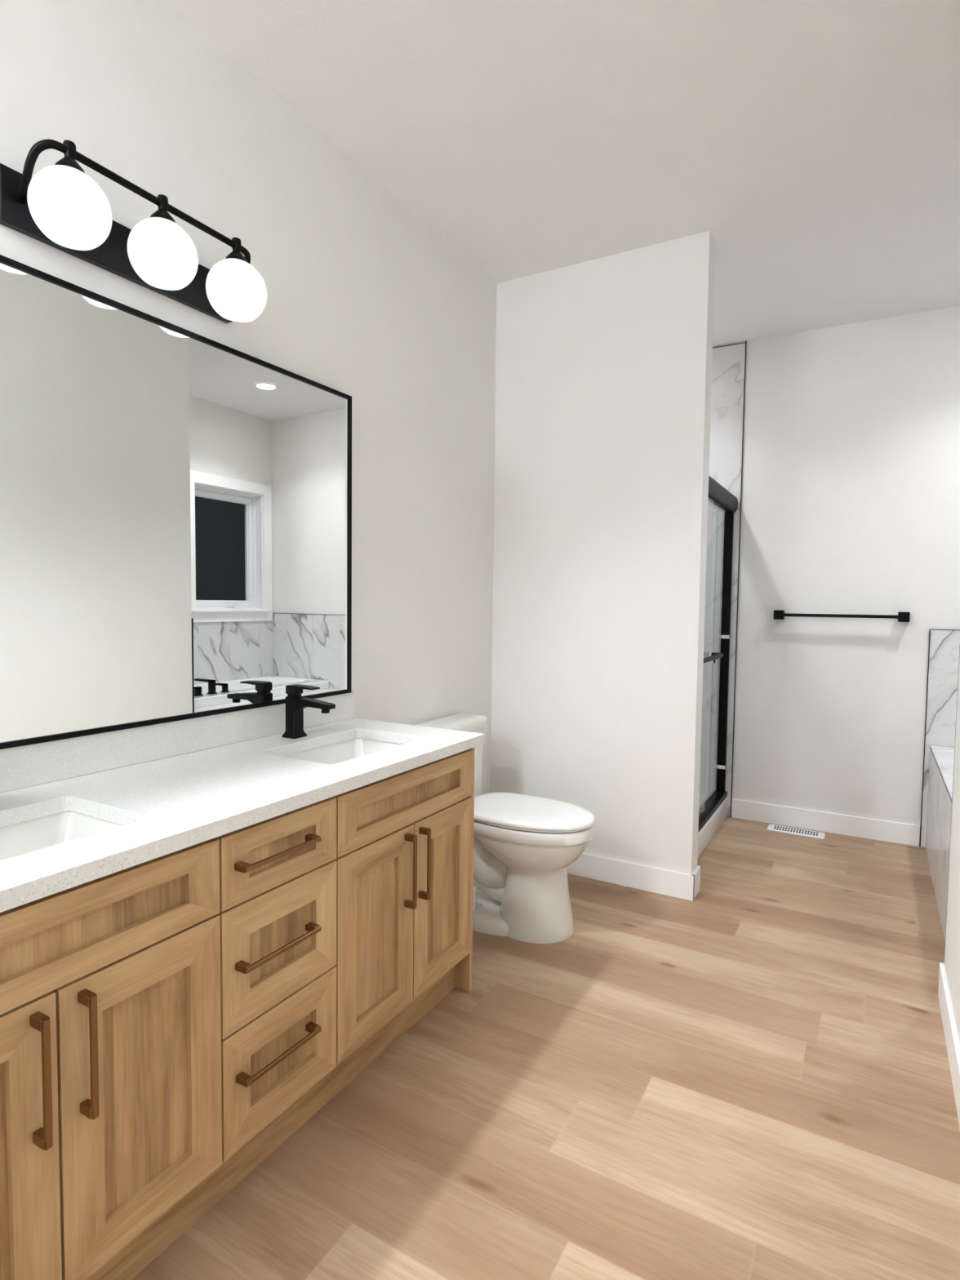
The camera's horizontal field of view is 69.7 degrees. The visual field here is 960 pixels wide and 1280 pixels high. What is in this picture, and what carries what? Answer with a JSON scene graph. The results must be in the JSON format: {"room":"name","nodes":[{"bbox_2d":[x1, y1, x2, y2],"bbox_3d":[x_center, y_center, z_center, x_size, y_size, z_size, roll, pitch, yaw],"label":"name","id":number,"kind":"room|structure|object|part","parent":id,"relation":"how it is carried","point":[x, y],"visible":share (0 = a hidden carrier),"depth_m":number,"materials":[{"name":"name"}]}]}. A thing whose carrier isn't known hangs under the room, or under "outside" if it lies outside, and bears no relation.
{"room":"bathroom","nodes":[
{"label":"bathroom","id":0,"kind":"room"},
{"bbox_2d":[0,0,497,795],"bbox_3d":[-0.788,-0.266,2.177,0.140,2.913,6.227,2,4,30],"label":"wall","id":1,"kind":"structure","parent":0,"point":[366,302],"depth_m":2.44,"materials":[{"name":"paint"}]},
{"bbox_2d":[0,138,266,323],"bbox_3d":[-0.807,-0.989,1.721,0.224,0.204,0.622,2,4,30],"label":"vanity light","id":2,"kind":"object","parent":1,"relation":"attached to","point":[61,207],"visible":1,"depth_m":1.64,"materials":[{"name":"white glass"}]},
{"bbox_3d":[-0.894,-0.948,1.507,0.160,0.143,0.160,2,4,30],"label":"lamp shade","id":3,"kind":"part","parent":2,"relation":"part of","materials":[{"name":"white glass"}]},
{"bbox_3d":[-0.782,-0.958,1.703,0.160,0.143,0.160,2,4,30],"label":"lamp shade","id":4,"kind":"part","parent":2,"relation":"part of","materials":[{"name":"white glass"}]},
{"bbox_3d":[-0.670,-0.967,1.899,0.160,0.143,0.160,2,4,30],"label":"lamp shade","id":5,"kind":"part","parent":2,"relation":"part of","materials":[{"name":"white glass"}]},
{"bbox_2d":[0,254,351,749],"bbox_3d":[-0.907,-0.309,1.794,0.029,1.078,1.707,2,4,30],"label":"mirror","id":6,"kind":"object","parent":1,"relation":"attached to","point":[175,501],"visible":1,"depth_m":1.83,"materials":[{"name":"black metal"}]},
{"bbox_2d":[0,691,354,792],"bbox_3d":[-0.917,0.279,1.829,0.020,0.099,1.762,2,4,30],"label":"backsplash","id":7,"kind":"structure","parent":1,"relation":"attached to","point":[35,764],"depth_m":1.84,"materials":[{"name":"white stone"}]},
{"bbox_2d":[131,816,959,1279],"bbox_3d":[0.618,1.295,1.518,3.350,0.100,6.435,2,4,30],"label":"floor","id":8,"kind":"structure","parent":0,"point":[749,1077],"depth_m":1.80,"materials":[{"name":"wood"}]},
{"bbox_2d":[0,746,475,1279],"bbox_3d":[-0.672,0.796,1.713,0.593,0.845,1.728,2,4,30],"label":"vanity cabinet","id":9,"kind":"object","parent":8,"relation":"on","point":[168,1022],"visible":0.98,"depth_m":1.40,"materials":[{"name":"brown wood"}]},
{"bbox_3d":[-0.795,0.850,1.008,0.005,0.388,0.190,2,4,30],"label":"panel","id":10,"kind":"part","parent":9,"relation":"part of","materials":[{"name":"brown wood"}]},
{"bbox_3d":[-0.789,0.850,1.005,0.018,0.532,0.334,2,4,30],"label":"door","id":11,"kind":"part","parent":9,"relation":"part of","materials":[{"name":"brown wood"}]},
{"bbox_3d":[-0.698,0.703,1.100,0.036,0.212,0.015,2,4,30],"label":"pull handle","id":12,"kind":"part","parent":9,"relation":"part of","materials":[{"name":"brown metal"}]},
{"bbox_3d":[-0.661,0.700,1.165,0.036,0.212,0.015,2,4,30],"label":"pull handle","id":13,"kind":"part","parent":9,"relation":"part of","materials":[{"name":"brown metal"}]},
{"bbox_3d":[-0.710,0.496,1.131,0.005,0.059,0.517,2,4,30],"label":"panel","id":14,"kind":"part","parent":9,"relation":"part of","materials":[{"name":"brown wood"}]},
{"bbox_3d":[-0.704,0.496,1.128,0.018,0.153,0.661,2,4,30],"label":"drawer","id":15,"kind":"part","parent":9,"relation":"part of","materials":[{"name":"brown wood"}]},
{"bbox_3d":[-0.624,0.837,1.294,0.018,0.532,0.322,2,4,30],"label":"door","id":16,"kind":"part","parent":9,"relation":"part of","materials":[{"name":"brown wood"}]},
{"bbox_3d":[-0.630,0.836,1.297,0.005,0.388,0.178,2,4,30],"label":"panel","id":17,"kind":"part","parent":9,"relation":"part of","materials":[{"name":"brown wood"}]},
{"bbox_2d":[0,691,485,912],"bbox_3d":[-0.672,0.307,1.690,0.584,0.133,1.762,2,4,30],"label":"countertop","id":18,"kind":"structure","parent":9,"relation":"on","point":[171,787],"depth_m":1.65,"materials":[{"name":"white stone"}]},
{"bbox_2d":[0,811,121,860],"bbox_3d":[-0.901,0.464,1.267,0.350,0.140,0.513,2,4,30],"label":"sink","id":19,"kind":"object","parent":18,"relation":"in","point":[32,835],"visible":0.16,"depth_m":1.48,"materials":[{"name":"white ceramic"}]},
{"bbox_2d":[281,684,335,738],"bbox_3d":[-0.541,0.230,2.186,0.187,0.168,0.058,2,4,30],"label":"faucet","id":20,"kind":"object","parent":18,"relation":"on","point":[295,704],"visible":1,"depth_m":2.19,"materials":[{"name":"black metal"}]},
{"bbox_3d":[-0.565,0.164,2.197,0.112,0.038,0.041,2,4,30],"label":"lever handle","id":21,"kind":"part","parent":20,"relation":"part of","materials":[{"name":"black metal"}]},
{"bbox_2d":[283,737,403,764],"bbox_3d":[-0.412,0.424,2.121,0.350,0.140,0.513,2,4,30],"label":"sink","id":22,"kind":"object","parent":18,"relation":"in","point":[343,751],"visible":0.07,"depth_m":2.31,"materials":[{"name":"white ceramic"}]},
{"bbox_3d":[-0.451,0.475,1.569,0.018,0.153,0.347,2,4,30],"label":"drawer","id":23,"kind":"part","parent":9,"relation":"part of","materials":[{"name":"brown wood"}]},
{"bbox_3d":[-0.454,0.690,1.581,0.018,0.266,0.347,2,4,30],"label":"drawer","id":24,"kind":"part","parent":9,"relation":"part of","materials":[{"name":"brown wood"}]},
{"bbox_3d":[-0.443,0.471,1.530,0.036,0.015,0.224,2,4,30],"label":"pull handle","id":25,"kind":"part","parent":9,"relation":"part of","materials":[{"name":"brown metal"}]},
{"bbox_3d":[-0.445,0.685,1.541,0.036,0.015,0.224,2,4,30],"label":"pull handle","id":26,"kind":"part","parent":9,"relation":"part of","materials":[{"name":"brown metal"}]},
{"bbox_3d":[-0.457,0.958,1.595,0.018,0.261,0.347,2,4,30],"label":"drawer","id":27,"kind":"part","parent":9,"relation":"part of","materials":[{"name":"brown wood"}]},
{"bbox_3d":[-0.448,0.930,1.554,0.036,0.015,0.224,2,4,30],"label":"pull handle","id":28,"kind":"part","parent":9,"relation":"part of","materials":[{"name":"brown metal"}]},
{"bbox_3d":[-0.457,0.475,1.573,0.005,0.059,0.203,2,4,30],"label":"panel","id":29,"kind":"part","parent":9,"relation":"part of","materials":[{"name":"brown wood"}]},
{"bbox_3d":[-0.459,0.690,1.584,0.005,0.122,0.203,2,4,30],"label":"panel","id":30,"kind":"part","parent":9,"relation":"part of","materials":[{"name":"brown wood"}]},
{"bbox_3d":[-0.463,0.958,1.599,0.005,0.117,0.203,2,4,30],"label":"panel","id":31,"kind":"part","parent":9,"relation":"part of","materials":[{"name":"brown wood"}]},
{"bbox_3d":[-0.285,0.809,1.885,0.018,0.532,0.328,2,4,30],"label":"door","id":32,"kind":"part","parent":9,"relation":"part of","materials":[{"name":"brown wood"}]},
{"bbox_3d":[-0.290,0.808,1.889,0.005,0.388,0.184,2,4,30],"label":"panel","id":33,"kind":"part","parent":9,"relation":"part of","materials":[{"name":"brown wood"}]},
{"bbox_3d":[-0.199,0.455,2.009,0.018,0.153,0.658,2,4,30],"label":"drawer","id":34,"kind":"part","parent":9,"relation":"part of","materials":[{"name":"brown wood"}]},
{"bbox_3d":[-0.204,0.454,2.013,0.005,0.059,0.514,2,4,30],"label":"panel","id":35,"kind":"part","parent":9,"relation":"part of","materials":[{"name":"brown wood"}]},
{"bbox_3d":[-0.198,0.662,1.974,0.036,0.212,0.015,2,4,30],"label":"pull handle","id":36,"kind":"part","parent":9,"relation":"part of","materials":[{"name":"brown metal"}]},
{"bbox_3d":[-0.162,0.659,2.035,0.036,0.212,0.015,2,4,30],"label":"pull handle","id":37,"kind":"part","parent":9,"relation":"part of","materials":[{"name":"brown metal"}]},
{"bbox_3d":[-0.120,0.795,2.173,0.018,0.532,0.324,2,4,30],"label":"door","id":38,"kind":"part","parent":9,"relation":"part of","materials":[{"name":"brown wood"}]},
{"bbox_3d":[-0.126,0.795,2.176,0.005,0.388,0.180,2,4,30],"label":"panel","id":39,"kind":"part","parent":9,"relation":"part of","materials":[{"name":"brown wood"}]},
{"bbox_3d":[-0.267,0.761,2.461,0.554,0.845,0.018,2,4,30],"label":"panel","id":40,"kind":"part","parent":9,"relation":"part of","materials":[{"name":"brown wood"}]},
{"bbox_2d":[410,712,595,943],"bbox_3d":[0.105,0.762,2.877,0.770,0.806,0.506,2,4,30],"label":"toilet","id":41,"kind":"object","parent":8,"relation":"on","point":[525,845],"visible":0.64,"depth_m":2.71,"materials":[{"name":"white ceramic"}]},
{"bbox_3d":[-0.149,0.376,3.004,0.176,0.054,0.506,2,4,30],"label":"tank lid","id":42,"kind":"part","parent":41,"relation":"part of","materials":[{"name":"white ceramic"}]},
{"bbox_3d":[-0.152,0.556,3.014,0.154,0.307,0.472,2,4,30],"label":"tank","id":43,"kind":"part","parent":41,"relation":"part of","materials":[{"name":"white ceramic"}]},
{"bbox_3d":[0.199,0.718,2.821,0.544,0.011,0.380,2,4,30],"label":"seat","id":44,"kind":"part","parent":41,"relation":"part of","materials":[{"name":"white plastic"}]},
{"bbox_3d":[0.194,0.946,2.834,0.553,0.446,0.384,2,4,30],"label":"bowl","id":45,"kind":"part","parent":41,"relation":"part of","materials":[{"name":"white ceramic"}]},
{"bbox_3d":[0.198,0.698,2.820,0.557,0.026,0.386,2,4,30],"label":"lid","id":46,"kind":"part","parent":41,"relation":"part of","materials":[{"name":"white plastic"}]},
{"bbox_2d":[697,796,728,857],"bbox_3d":[0.837,1.050,4.010,0.940,0.128,1.241,2,4,30],"label":"shower base","id":47,"kind":"object","parent":8,"relation":"on","point":[717,818],"visible":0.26,"depth_m":3.90,"materials":[{"name":"white plastic"}]},
{"bbox_2d":[698,475,737,831],"bbox_3d":[1.239,0.072,3.733,0.116,1.862,1.240,2,4,30],"label":"shower door","id":48,"kind":"structure","parent":47,"relation":"on","point":[718,495],"depth_m":4.24,"materials":[{"name":"black metal"}]},
{"bbox_2d":[766,824,825,839],"bbox_3d":[1.851,1.120,4.042,0.304,0.006,0.116,2,4,30],"label":"floor vent","id":49,"kind":"object","parent":8,"relation":"in","point":[801,832],"visible":1,"depth_m":4.03,"materials":[{"name":"white plastic"}]},
{"bbox_2d":[165,0,959,346],"bbox_3d":[0.622,-1.721,1.300,3.350,0.120,6.227,2,4,30],"label":"ceiling","id":50,"kind":"structure","parent":0,"point":[815,143],"depth_m":2.30,"materials":[{"name":"paint"}]},
{"bbox_2d":[490,231,715,874],"bbox_3d":[0.545,-0.312,3.326,1.032,2.913,0.122,2,4,30],"label":"wall partition","id":51,"kind":"structure","parent":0,"point":[603,365],"depth_m":3.22,"materials":[{"name":"paint"}]},
{"bbox_2d":[567,852,700,901],"bbox_3d":[0.537,1.085,3.388,1.032,0.116,0.136,2,4,30],"label":"baseboard","id":52,"kind":"structure","parent":51,"relation":"attached to","point":[677,884],"depth_m":3.20,"materials":[{"name":"white paint"}]},
{"bbox_2d":[699,305,959,847],"bbox_3d":[2.175,-0.328,3.981,3.210,2.913,0.149,2,4,30],"label":"wall","id":53,"kind":"structure","parent":0,"point":[851,495],"depth_m":3.97,"materials":[{"name":"paint"}]},
{"bbox_2d":[730,340,746,817],"bbox_3d":[1.586,-0.348,4.235,0.004,2.913,0.012,2,4,30],"label":"trim","id":54,"kind":"structure","parent":53,"relation":"attached to","point":[745,340],"depth_m":4.23,"materials":[{"name":"black metal"}]},
{"bbox_2d":[731,798,919,846],"bbox_3d":[2.003,1.067,4.062,0.990,0.116,0.014,2,4,30],"label":"baseboard","id":55,"kind":"structure","parent":53,"relation":"attached to","point":[828,822],"depth_m":4.03,"materials":[{"name":"white paint"}]},
{"bbox_2d":[773,609,910,622],"bbox_3d":[2.053,-0.138,3.943,0.685,0.054,0.072,2,4,30],"label":"towel bar","id":56,"kind":"object","parent":53,"relation":"attached to","point":[778,615],"visible":1,"depth_m":3.90,"materials":[{"name":"black metal"}]},
{"bbox_3d":[1.779,-0.150,4.099,0.053,0.054,0.072,2,4,30],"label":"post","id":57,"kind":"part","parent":56,"relation":"part of","materials":[{"name":"black metal"}]},
{"bbox_3d":[2.042,-0.138,3.925,0.578,0.018,0.018,2,4,30],"label":"rail","id":58,"kind":"part","parent":56,"relation":"part of","materials":[{"name":"black metal"}]},
{"bbox_3d":[2.327,-0.127,3.786,0.053,0.054,0.072,2,4,30],"label":"post","id":59,"kind":"part","parent":56,"relation":"part of","materials":[{"name":"black metal"}]},
{"bbox_2d":[925,745,951,941],"bbox_3d":[2.042,0.894,3.051,0.009,0.570,1.691,2,4,30],"label":"wall","id":60,"kind":"structure","parent":0,"point":[939,801],"depth_m":3.12,"materials":[{"name":"stone"}]},
{"bbox_2d":[919,629,930,846],"bbox_3d":[2.443,0.542,3.786,0.004,1.204,0.011,2,4,30],"label":"trim","id":61,"kind":"structure","parent":60,"relation":"attached to","point":[930,629],"depth_m":3.78,"materials":[{"name":"black metal"}]},
{"bbox_2d":[944,653,959,1042],"bbox_3d":[0.592,-0.154,0.403,0.120,2.913,4.235,2,4,30],"label":"wall","id":62,"kind":"structure","parent":0,"point":[952,954],"depth_m":2.17,"materials":[{"name":"paint"}]},
{"bbox_2d":[937,962,959,1128],"bbox_3d":[0.517,1.240,0.511,0.014,0.116,4.234,2,4,30],"label":"baseboard","id":63,"kind":"structure","parent":62,"relation":"attached to","point":[951,1035],"depth_m":2.01,"materials":[{"name":"white paint"}]},
{"bbox_3d":[2.067,0.632,2.043,1.107,1.201,0.009,2,4,30],"label":"wall","id":64,"kind":"structure","parent":0,"visible":0},
{"bbox_2d":[944,646,959,952],"bbox_3d":[1.587,0.553,2.316,0.003,1.088,0.012,2,4,30],"label":"trim","id":65,"kind":"structure","parent":64,"relation":"attached to","point":[959,646],"depth_m":2.32,"materials":[{"name":"black metal"}]},
{"bbox_3d":[2.054,0.899,3.044,0.020,0.560,1.691,2,4,30],"label":"tub deck","id":66,"kind":"object","parent":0,"visible":0},
{"bbox_2d":[929,745,954,799],"bbox_3d":[2.232,0.622,2.929,0.440,0.009,1.691,2,4,30],"label":"tub deck","id":67,"kind":"object","parent":66,"relation":"on","point":[944,756],"visible":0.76,"depth_m":3.36,"materials":[{"name":"stone"}]}
]}

